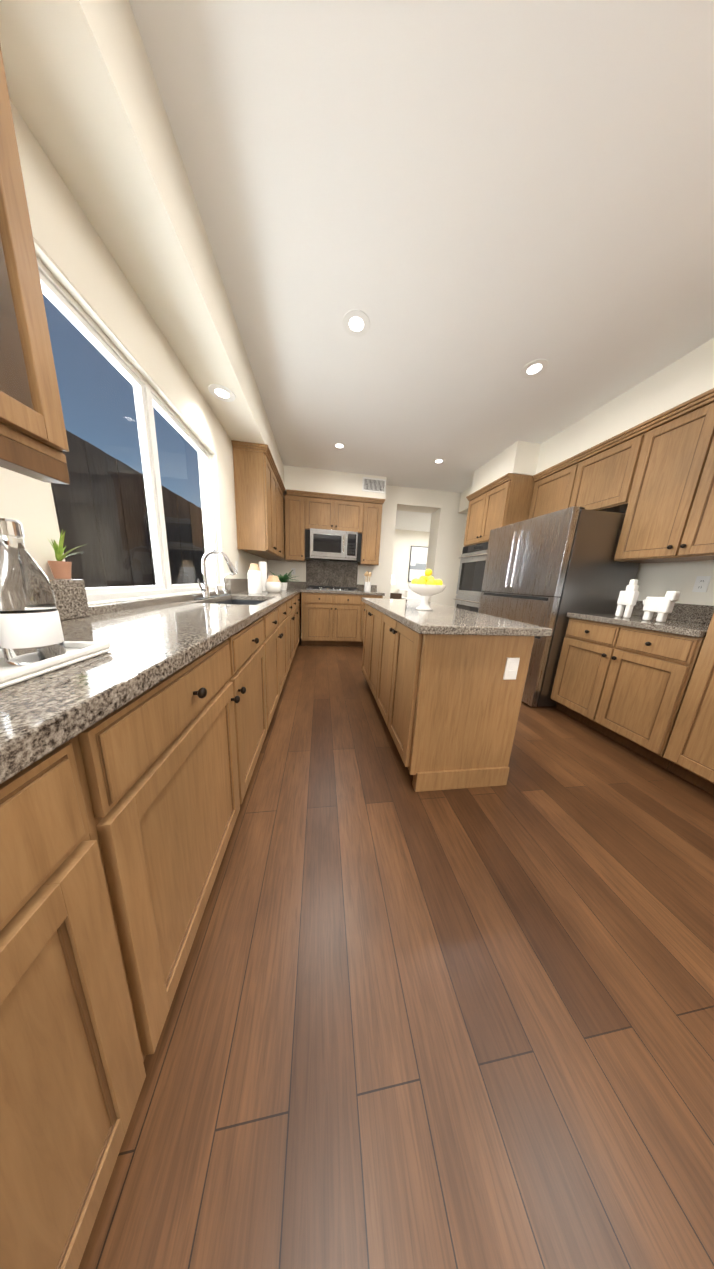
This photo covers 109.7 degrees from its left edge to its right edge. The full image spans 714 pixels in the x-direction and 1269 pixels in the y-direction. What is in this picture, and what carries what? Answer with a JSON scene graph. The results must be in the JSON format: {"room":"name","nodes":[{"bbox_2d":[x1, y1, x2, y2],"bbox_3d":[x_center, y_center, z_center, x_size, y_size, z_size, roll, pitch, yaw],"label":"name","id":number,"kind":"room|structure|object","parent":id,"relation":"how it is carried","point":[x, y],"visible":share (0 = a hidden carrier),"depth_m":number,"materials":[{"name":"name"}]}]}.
{"room":"kitchen","nodes":[
{"label":"kitchen","id":0,"kind":"room"},
{"bbox_2d":[0,100,267,590],"bbox_3d":[-1.288,-0.786,2.088,0.150,2.730,11.900,1,12,-8],"label":"wall","id":1,"kind":"structure","parent":0,"point":[66,237],"depth_m":0.99,"materials":[{"name":"beige paint"}]},
{"bbox_2d":[0,45,68,472],"bbox_3d":[-0.737,-0.684,-0.053,0.318,0.810,1.136,1,12,-8],"label":"upper cabinet","id":2,"kind":"object","parent":1,"relation":"attached to","point":[33,441],"depth_m":0.51,"materials":[{"name":"brown wood"}]},
{"bbox_2d":[33,238,223,603],"bbox_3d":[-1.296,-0.803,1.525,0.330,1.200,1.620,1,12,-8],"label":"window","id":3,"kind":"structure","parent":1,"relation":"in","point":[63,295],"depth_m":1.38,"materials":[{"name":"white"}]},
{"bbox_2d":[232,444,278,555],"bbox_3d":[-1.173,-1.492,3.027,0.318,0.986,0.768,1,12,-8],"label":"upper cabinet","id":4,"kind":"object","parent":1,"relation":"attached to","point":[259,502],"depth_m":2.68,"materials":[{"name":"brown wood"}]},
{"bbox_2d":[259,484,284,559],"bbox_3d":[-1.251,-1.614,3.576,0.318,0.986,0.638,1,12,-8],"label":"upper cabinet","id":5,"kind":"object","parent":1,"relation":"attached to","point":[281,556],"depth_m":3.72,"materials":[{"name":"brown wood"}]},
{"bbox_2d":[283,492,284,531],"bbox_3d":[-1.316,-1.704,4.030,0.318,0.965,0.434,1,12,-8],"label":"upper cabinet","id":6,"kind":"object","parent":1,"relation":"attached to","point":[283,492],"depth_m":3.95,"materials":[{"name":"brown wood"}]},
{"bbox_2d":[0,0,285,495],"bbox_3d":[-0.755,-1.577,0.178,0.320,0.328,8.100,1,12,-8],"label":"soffit","id":7,"kind":"structure","parent":0,"point":[85,96],"depth_m":0.86,"materials":[{"name":"beige paint"}]},
{"bbox_2d":[208,384,234,401],"bbox_3d":[-0.997,-1.781,1.857,0.180,0.003,0.180,1,12,-8],"label":"recessed light","id":8,"kind":"object","parent":7,"relation":"in","point":[221,392],"visible":1,"depth_m":1.85,"materials":[{"name":"white"}]},
{"bbox_2d":[268,485,466,637],"bbox_3d":[1.374,-1.264,4.941,5.925,2.730,0.390,1,12,-8],"label":"wall","id":9,"kind":"structure","parent":0,"point":[447,535],"depth_m":4.61,"materials":[{"name":"beige paint"}]},
{"bbox_2d":[284,493,307,561],"bbox_3d":[-1.008,-1.720,4.128,0.312,0.986,0.328,1,12,-8],"label":"upper cabinet","id":10,"kind":"object","parent":9,"relation":"attached to","point":[293,502],"depth_m":3.97,"materials":[{"name":"brown wood"}]},
{"bbox_2d":[304,493,339,530],"bbox_3d":[-0.581,-1.952,4.137,0.526,0.494,0.328,1,12,-8],"label":"upper cabinet","id":11,"kind":"object","parent":9,"relation":"attached to","point":[304,510],"depth_m":3.98,"materials":[{"name":"brown wood"}]},
{"bbox_2d":[305,528,361,561],"bbox_3d":[-0.395,-1.473,4.196,0.922,0.440,0.466,1,12,-8],"label":"microwave","id":12,"kind":"object","parent":11,"relation":"attached to","point":[331,545],"visible":1,"depth_m":4.03,"materials":[{"name":"silver metal"}]},
{"bbox_2d":[340,497,363,533],"bbox_3d":[-0.182,-1.945,4.195,0.527,0.494,0.328,1,12,-8],"label":"upper cabinet","id":13,"kind":"object","parent":9,"relation":"attached to","point":[351,508],"depth_m":4.05,"materials":[{"name":"brown wood"}]},
{"bbox_2d":[358,501,383,565],"bbox_3d":[0.221,-1.696,4.308,0.312,0.986,0.328,1,12,-8],"label":"upper cabinet","id":14,"kind":"object","parent":9,"relation":"attached to","point":[370,543],"depth_m":4.15,"materials":[{"name":"brown wood"}]},
{"bbox_2d":[78,638,713,1268],"bbox_3d":[1.479,0.640,2.851,6.350,0.100,12.100,1,12,-8],"label":"floor","id":15,"kind":"structure","parent":0,"point":[406,1026],"depth_m":0.64,"materials":[{"name":"brown wood"}]},
{"bbox_2d":[0,698,179,1268],"bbox_3d":[-0.632,0.652,-0.032,0.583,0.878,1.036,1,12,-8],"label":"base cabinet","id":16,"kind":"object","parent":15,"relation":"on","point":[116,827],"depth_m":0.35,"materials":[{"name":"brown wood"}]},
{"bbox_2d":[0,579,303,783],"bbox_3d":[-0.831,-0.403,1.462,0.660,0.532,6.098,1,12,-8],"label":"countertop","id":17,"kind":"structure","parent":16,"relation":"on","point":[153,641],"depth_m":0.56,"materials":[{"name":"stone"}]},
{"bbox_2d":[0,641,110,688],"bbox_3d":[-0.609,0.070,0.333,0.197,0.022,0.430,1,12,-8],"label":"tray","id":18,"kind":"object","parent":17,"relation":"on","point":[77,651],"visible":0.48,"depth_m":0.44,"materials":[{"name":"white ceramic"}]},
{"bbox_2d":[0,518,65,664],"bbox_3d":[-0.580,-0.072,0.437,0.072,0.240,0.072,1,12,-8],"label":"kettle","id":19,"kind":"object","parent":18,"relation":"on","point":[31,631],"visible":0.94,"depth_m":0.42,"materials":[{"name":"silver glass"}]},
{"bbox_2d":[48,529,91,578],"bbox_3d":[-0.982,-0.277,0.873,0.113,0.166,0.095,1,12,-8],"label":"succulent pot","id":20,"kind":"object","parent":17,"relation":"on","point":[60,568],"visible":0.98,"depth_m":0.84,"materials":[{"name":"brown ceramic"}]},
{"bbox_2d":[194,550,236,598],"bbox_3d":[-1.017,-0.465,1.966,0.253,0.340,0.570,1,12,-8],"label":"faucet","id":21,"kind":"object","parent":17,"relation":"on","point":[204,587],"visible":1,"depth_m":1.80,"materials":[{"name":"silver metal"}]},
{"bbox_2d":[213,599,264,604],"bbox_3d":[-0.880,-0.119,1.927,0.409,0.220,0.774,1,12,-8],"label":"sink","id":22,"kind":"object","parent":17,"relation":"in","point":[246,602],"visible":0.02,"depth_m":2.26,"materials":[{"name":"grey metal"}]},
{"bbox_2d":[247,563,261,593],"bbox_3d":[-1.035,-0.566,2.546,0.132,0.292,0.132,1,12,-8],"label":"vase","id":23,"kind":"object","parent":17,"relation":"on","point":[254,579],"visible":1,"depth_m":2.50,"materials":[{"name":"white ceramic"}]},
{"bbox_2d":[259,562,266,590],"bbox_3d":[-1.096,-0.675,2.937,0.090,0.335,0.090,1,12,-8],"label":"vase","id":24,"kind":"object","parent":17,"relation":"on","point":[263,567],"visible":0.77,"depth_m":2.90,"materials":[{"name":"white ceramic"}]},
{"bbox_2d":[265,575,281,592],"bbox_3d":[-0.932,-0.564,2.809,0.172,0.187,0.172,1,12,-8],"label":"vase","id":25,"kind":"object","parent":17,"relation":"on","point":[273,583],"visible":1,"depth_m":2.75,"materials":[{"name":"white ceramic"}]},
{"bbox_2d":[268,571,298,589],"bbox_3d":[-0.994,-0.728,3.358,0.445,0.270,0.397,1,12,-8],"label":"fern plant","id":26,"kind":"object","parent":17,"relation":"on","point":[284,579],"visible":0.75,"depth_m":3.34,"materials":[{"name":"green plant"}]},
{"bbox_2d":[136,613,271,979],"bbox_3d":[-0.773,0.430,0.963,0.583,0.878,1.296,1,12,-8],"label":"base cabinet","id":27,"kind":"object","parent":15,"relation":"on","point":[205,725],"depth_m":0.73,"materials":[{"name":"brown wood"}]},
{"bbox_2d":[232,595,295,691],"bbox_3d":[-1.045,0.005,2.873,0.583,0.878,0.986,1,12,-8],"label":"base cabinet","id":28,"kind":"object","parent":15,"relation":"on","point":[284,615],"depth_m":2.26,"materials":[{"name":"brown wood"}]},
{"bbox_2d":[296,593,299,648],"bbox_3d":[-1.144,-0.150,3.570,0.583,0.878,0.728,1,12,-8],"label":"base cabinet","id":29,"kind":"object","parent":15,"relation":"on","point":[297,595],"depth_m":3.73,"materials":[{"name":"brown wood"}]},
{"bbox_2d":[300,592,300,634],"bbox_3d":[-1.234,-0.291,4.206,0.583,0.878,0.724,1,12,-8],"label":"base cabinet","id":30,"kind":"object","parent":15,"relation":"on","point":[300,592],"depth_m":4.38,"materials":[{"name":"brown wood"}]},
{"bbox_2d":[301,592,368,645],"bbox_3d":[-0.418,-0.285,4.370,1.034,0.878,0.638,1,12,-8],"label":"base cabinet","id":31,"kind":"object","parent":15,"relation":"on","point":[329,619],"depth_m":4.06,"materials":[{"name":"brown wood"}]},
{"bbox_2d":[304,560,384,595],"bbox_3d":[-0.230,-0.970,4.239,1.311,0.532,0.648,1,12,-8],"label":"countertop","id":32,"kind":"structure","parent":31,"relation":"on","point":[318,572],"depth_m":4.48,"materials":[{"name":"stone"}]},
{"bbox_2d":[306,585,360,591],"bbox_3d":[-0.403,-0.780,4.258,0.880,0.053,0.490,1,12,-8],"label":"cooktop","id":33,"kind":"object","parent":32,"relation":"in","point":[332,588],"visible":1,"depth_m":4.09,"materials":[{"name":"silver metal"}]},
{"bbox_2d":[364,582,370,591],"bbox_3d":[0.179,-0.816,4.297,0.116,0.165,0.116,1,12,-8],"label":"utensil crock","id":34,"kind":"object","parent":32,"relation":"on","point":[367,586],"visible":0.96,"depth_m":4.25,"materials":[{"name":"white ceramic"}]},
{"bbox_2d":[364,571,371,581],"bbox_3d":[0.182,-0.910,4.280,0.128,0.324,0.091,1,12,-8],"label":"utensils","id":35,"kind":"object","parent":34,"relation":"in","point":[367,573],"visible":0.92,"depth_m":4.24,"materials":[{"name":"beige wood"}]},
{"bbox_2d":[369,595,382,597],"bbox_3d":[0.157,-0.274,4.455,0.400,0.878,0.638,1,12,-8],"label":"base cabinet","id":36,"kind":"object","parent":15,"relation":"on","point":[370,596],"depth_m":4.08,"materials":[{"name":"brown wood"}]},
{"bbox_2d":[390,593,401,598],"bbox_3d":[1.034,-0.737,7.001,0.520,0.799,0.520,1,12,-8],"label":"accent chair","id":37,"kind":"object","parent":15,"relation":"on","point":[395,595],"visible":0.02,"depth_m":7.16,"materials":[{"name":"brown wood"}]},
{"bbox_2d":[397,589,421,599],"bbox_3d":[2.418,-0.941,8.037,2.150,0.899,0.930,1,12,-8],"label":"sofa","id":38,"kind":"object","parent":15,"relation":"on","point":[409,594],"visible":0.04,"depth_m":7.97,"materials":[{"name":"fabric"}]},
{"bbox_2d":[362,604,534,791],"bbox_3d":[0.463,0.254,2.072,0.642,0.878,1.600,1,12,-8],"label":"kitchen island","id":39,"kind":"object","parent":15,"relation":"on","point":[449,706],"visible":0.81,"depth_m":1.33,"materials":[{"name":"brown wood"}]},
{"bbox_2d":[361,598,551,636],"bbox_3d":[0.495,-0.197,1.987,0.670,0.040,1.700,1,12,-8],"label":"island countertop","id":40,"kind":"structure","parent":39,"relation":"on","point":[442,619],"depth_m":1.32,"materials":[{"name":"stone"}]},
{"bbox_2d":[408,584,445,610],"bbox_3d":[0.486,-0.265,1.784,0.262,0.176,0.262,1,12,-8],"label":"pedestal bowl","id":41,"kind":"object","parent":40,"relation":"on","point":[425,591],"visible":0.98,"depth_m":1.70,"materials":[{"name":"white ceramic"}]},
{"bbox_2d":[463,473,534,546],"bbox_3d":[1.958,-0.780,3.619,0.670,2.397,0.875,1,12,-8],"label":"tall cabinet","id":42,"kind":"object","parent":15,"relation":"on","point":[505,500],"visible":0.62,"depth_m":3.11,"materials":[{"name":"brown wood"}]},
{"bbox_2d":[454,541,488,612],"bbox_3d":[1.911,-0.573,3.643,0.693,1.384,0.797,1,12,-8],"label":"wall oven","id":43,"kind":"object","parent":42,"relation":"in","point":[471,573],"visible":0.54,"depth_m":3.58,"materials":[{"name":"silver metal"}]},
{"bbox_2d":[478,506,639,706],"bbox_3d":[1.971,-0.268,2.736,0.826,1.769,1.030,1,12,-8],"label":"refrigerator","id":44,"kind":"object","parent":15,"relation":"on","point":[550,570],"visible":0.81,"depth_m":2.24,"materials":[{"name":"silver metal"}]},
{"bbox_2d":[550,617,704,769],"bbox_3d":[2.180,0.367,1.955,0.670,0.878,0.799,1,12,-8],"label":"base cabinet","id":45,"kind":"object","parent":15,"relation":"on","point":[626,686],"visible":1,"depth_m":1.78,"materials":[{"name":"brown wood"}]},
{"bbox_2d":[566,601,713,636],"bbox_3d":[2.214,-0.146,1.846,0.653,0.170,0.799,1,12,-8],"label":"countertop","id":46,"kind":"structure","parent":45,"relation":"on","point":[693,620],"depth_m":1.85,"materials":[{"name":"stone"}]},
{"bbox_2d":[615,579,638,617],"bbox_3d":[2.108,-0.280,1.958,0.048,0.292,0.100,1,12,-8],"label":"sculpture","id":47,"kind":"object","parent":46,"relation":"on","point":[628,597],"visible":1,"depth_m":1.94,"materials":[{"name":"white ceramic"}]},
{"bbox_2d":[642,591,679,621],"bbox_3d":[2.123,-0.200,1.774,0.056,0.215,0.167,1,12,-8],"label":"sculpture","id":48,"kind":"object","parent":46,"relation":"on","point":[663,607],"visible":1,"depth_m":1.74,"materials":[{"name":"white ceramic"}]},
{"bbox_2d":[663,613,713,795],"bbox_3d":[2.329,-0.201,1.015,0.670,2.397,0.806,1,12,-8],"label":"base cabinet","id":49,"kind":"object","parent":15,"relation":"on","point":[689,753],"visible":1,"depth_m":1.44,"materials":[{"name":"brown wood"}]},
{"bbox_3d":[0.955,-0.859,7.976,0.480,0.619,0.480,1,12,-8],"label":"side table","id":50,"kind":"object","parent":15,"relation":"on","visible":0},
{"bbox_2d":[390,575,394,592],"bbox_3d":[0.987,-1.503,7.837,0.380,0.700,0.380,1,12,-8],"label":"table lamp","id":51,"kind":"object","parent":50,"relation":"on","point":[393,579],"visible":0.08,"depth_m":7.67,"materials":[{"name":"white ceramic"}]},
{"bbox_2d":[391,529,429,592],"bbox_3d":[0.910,-1.991,8.209,5.925,2.730,0.150,1,12,-8],"label":"wall","id":52,"kind":"structure","parent":0,"point":[405,541],"depth_m":8.07,"materials":[{"name":"beige paint"}]},
{"bbox_2d":[408,546,427,581],"bbox_3d":[2.050,-2.282,8.211,0.700,1.130,0.032,1,12,-8],"label":"artwork","id":53,"kind":"object","parent":52,"relation":"attached to","point":[418,562],"visible":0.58,"depth_m":8.17,"materials":[{"name":"grey"}]},
{"bbox_2d":[129,0,713,531],"bbox_3d":[1.620,-2.123,2.256,6.350,0.100,12.100,1,12,-8],"label":"ceiling","id":54,"kind":"structure","parent":0,"point":[471,208],"depth_m":1.10,"materials":[{"name":"white paint"}]},
{"bbox_2d":[284,465,386,498],"bbox_3d":[-0.344,-2.395,4.073,1.590,0.328,0.330,1,12,-8],"label":"ceiling soffit","id":55,"kind":"structure","parent":54,"relation":"attached to","point":[320,481],"depth_m":3.89,"materials":[{"name":"beige paint"}]},
{"bbox_2d":[362,477,385,492],"bbox_3d":[0.274,-2.370,3.989,0.380,0.200,0.012,1,12,-8],"label":"air vent grille","id":56,"kind":"object","parent":55,"relation":"attached to","point":[377,485],"visible":1,"depth_m":3.99,"materials":[{"name":"white metal"}]},
{"bbox_2d":[332,442,346,449],"bbox_3d":[-0.218,-2.352,3.133,0.180,0.003,0.180,1,12,-8],"label":"recessed light","id":57,"kind":"object","parent":54,"relation":"in","point":[339,445],"visible":1,"depth_m":3.13,"materials":[{"name":"white"}]},
{"bbox_2d":[343,309,369,336],"bbox_3d":[-0.004,-2.019,1.635,0.180,0.003,0.180,1,12,-8],"label":"recessed light","id":58,"kind":"object","parent":54,"relation":"in","point":[356,322],"visible":1,"depth_m":1.63,"materials":[{"name":"white"}]},
{"bbox_2d":[432,458,445,463],"bbox_3d":[1.108,-2.341,3.397,0.180,0.003,0.180,1,12,-8],"label":"recessed light","id":59,"kind":"object","parent":54,"relation":"in","point":[439,461],"visible":1,"depth_m":3.39,"materials":[{"name":"white"}]},
{"bbox_2d":[520,359,548,377],"bbox_3d":[1.341,-2.007,1.901,0.180,0.003,0.180,1,12,-8],"label":"recessed light","id":60,"kind":"object","parent":54,"relation":"in","point":[534,368],"visible":1,"depth_m":1.90,"materials":[{"name":"white"}]},
{"bbox_2d":[458,338,713,513],"bbox_3d":[2.154,-1.917,2.445,0.670,0.328,4.370,1,12,-8],"label":"ceiling soffit","id":61,"kind":"object","parent":54,"relation":"attached to","point":[686,377],"depth_m":2.16,"materials":[{"name":"beige paint"}]},
{"bbox_2d":[636,560,713,605],"bbox_3d":[2.425,-0.342,0.905,0.820,2.730,8.100,1,12,-8],"label":"wall","id":62,"kind":"structure","parent":0,"point":[658,579],"depth_m":1.98,"materials":[{"name":"beige paint"}]},
{"bbox_2d":[528,464,567,518],"bbox_3d":[2.273,-1.492,2.746,0.328,0.526,0.584,1,12,-8],"label":"upper cabinet","id":63,"kind":"object","parent":62,"relation":"attached to","point":[548,492],"depth_m":2.77,"materials":[{"name":"brown wood"}]},
{"bbox_2d":[560,428,639,512],"bbox_3d":[2.336,-1.393,2.303,0.328,0.526,0.582,1,12,-8],"label":"upper cabinet","id":64,"kind":"object","parent":62,"relation":"attached to","point":[597,480],"depth_m":2.24,"materials":[{"name":"brown wood"}]},
{"bbox_2d":[614,392,713,562],"bbox_3d":[2.420,-1.020,1.682,0.328,0.986,0.802,1,12,-8],"label":"upper cabinet","id":65,"kind":"object","parent":62,"relation":"attached to","point":[652,479],"depth_m":1.79,"materials":[{"name":"brown wood"}]},
{"bbox_2d":[692,576,711,591],"bbox_3d":[2.545,-0.372,1.857,0.008,0.116,0.070,1,12,-8],"label":"electrical outlet","id":66,"kind":"object","parent":62,"relation":"attached to","point":[701,584],"visible":1,"depth_m":1.85,"materials":[{"name":"white plastic"}]},
{"label":"outside","id":67,"kind":"structure","parent":0,"visible":0},
{"bbox_2d":[51,430,206,587],"bbox_3d":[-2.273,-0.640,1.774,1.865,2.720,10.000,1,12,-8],"label":"neighboring house","id":68,"kind":"structure","parent":67,"point":[95,564],"depth_m":3.51,"materials":[{"name":"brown wood"}]}
]}

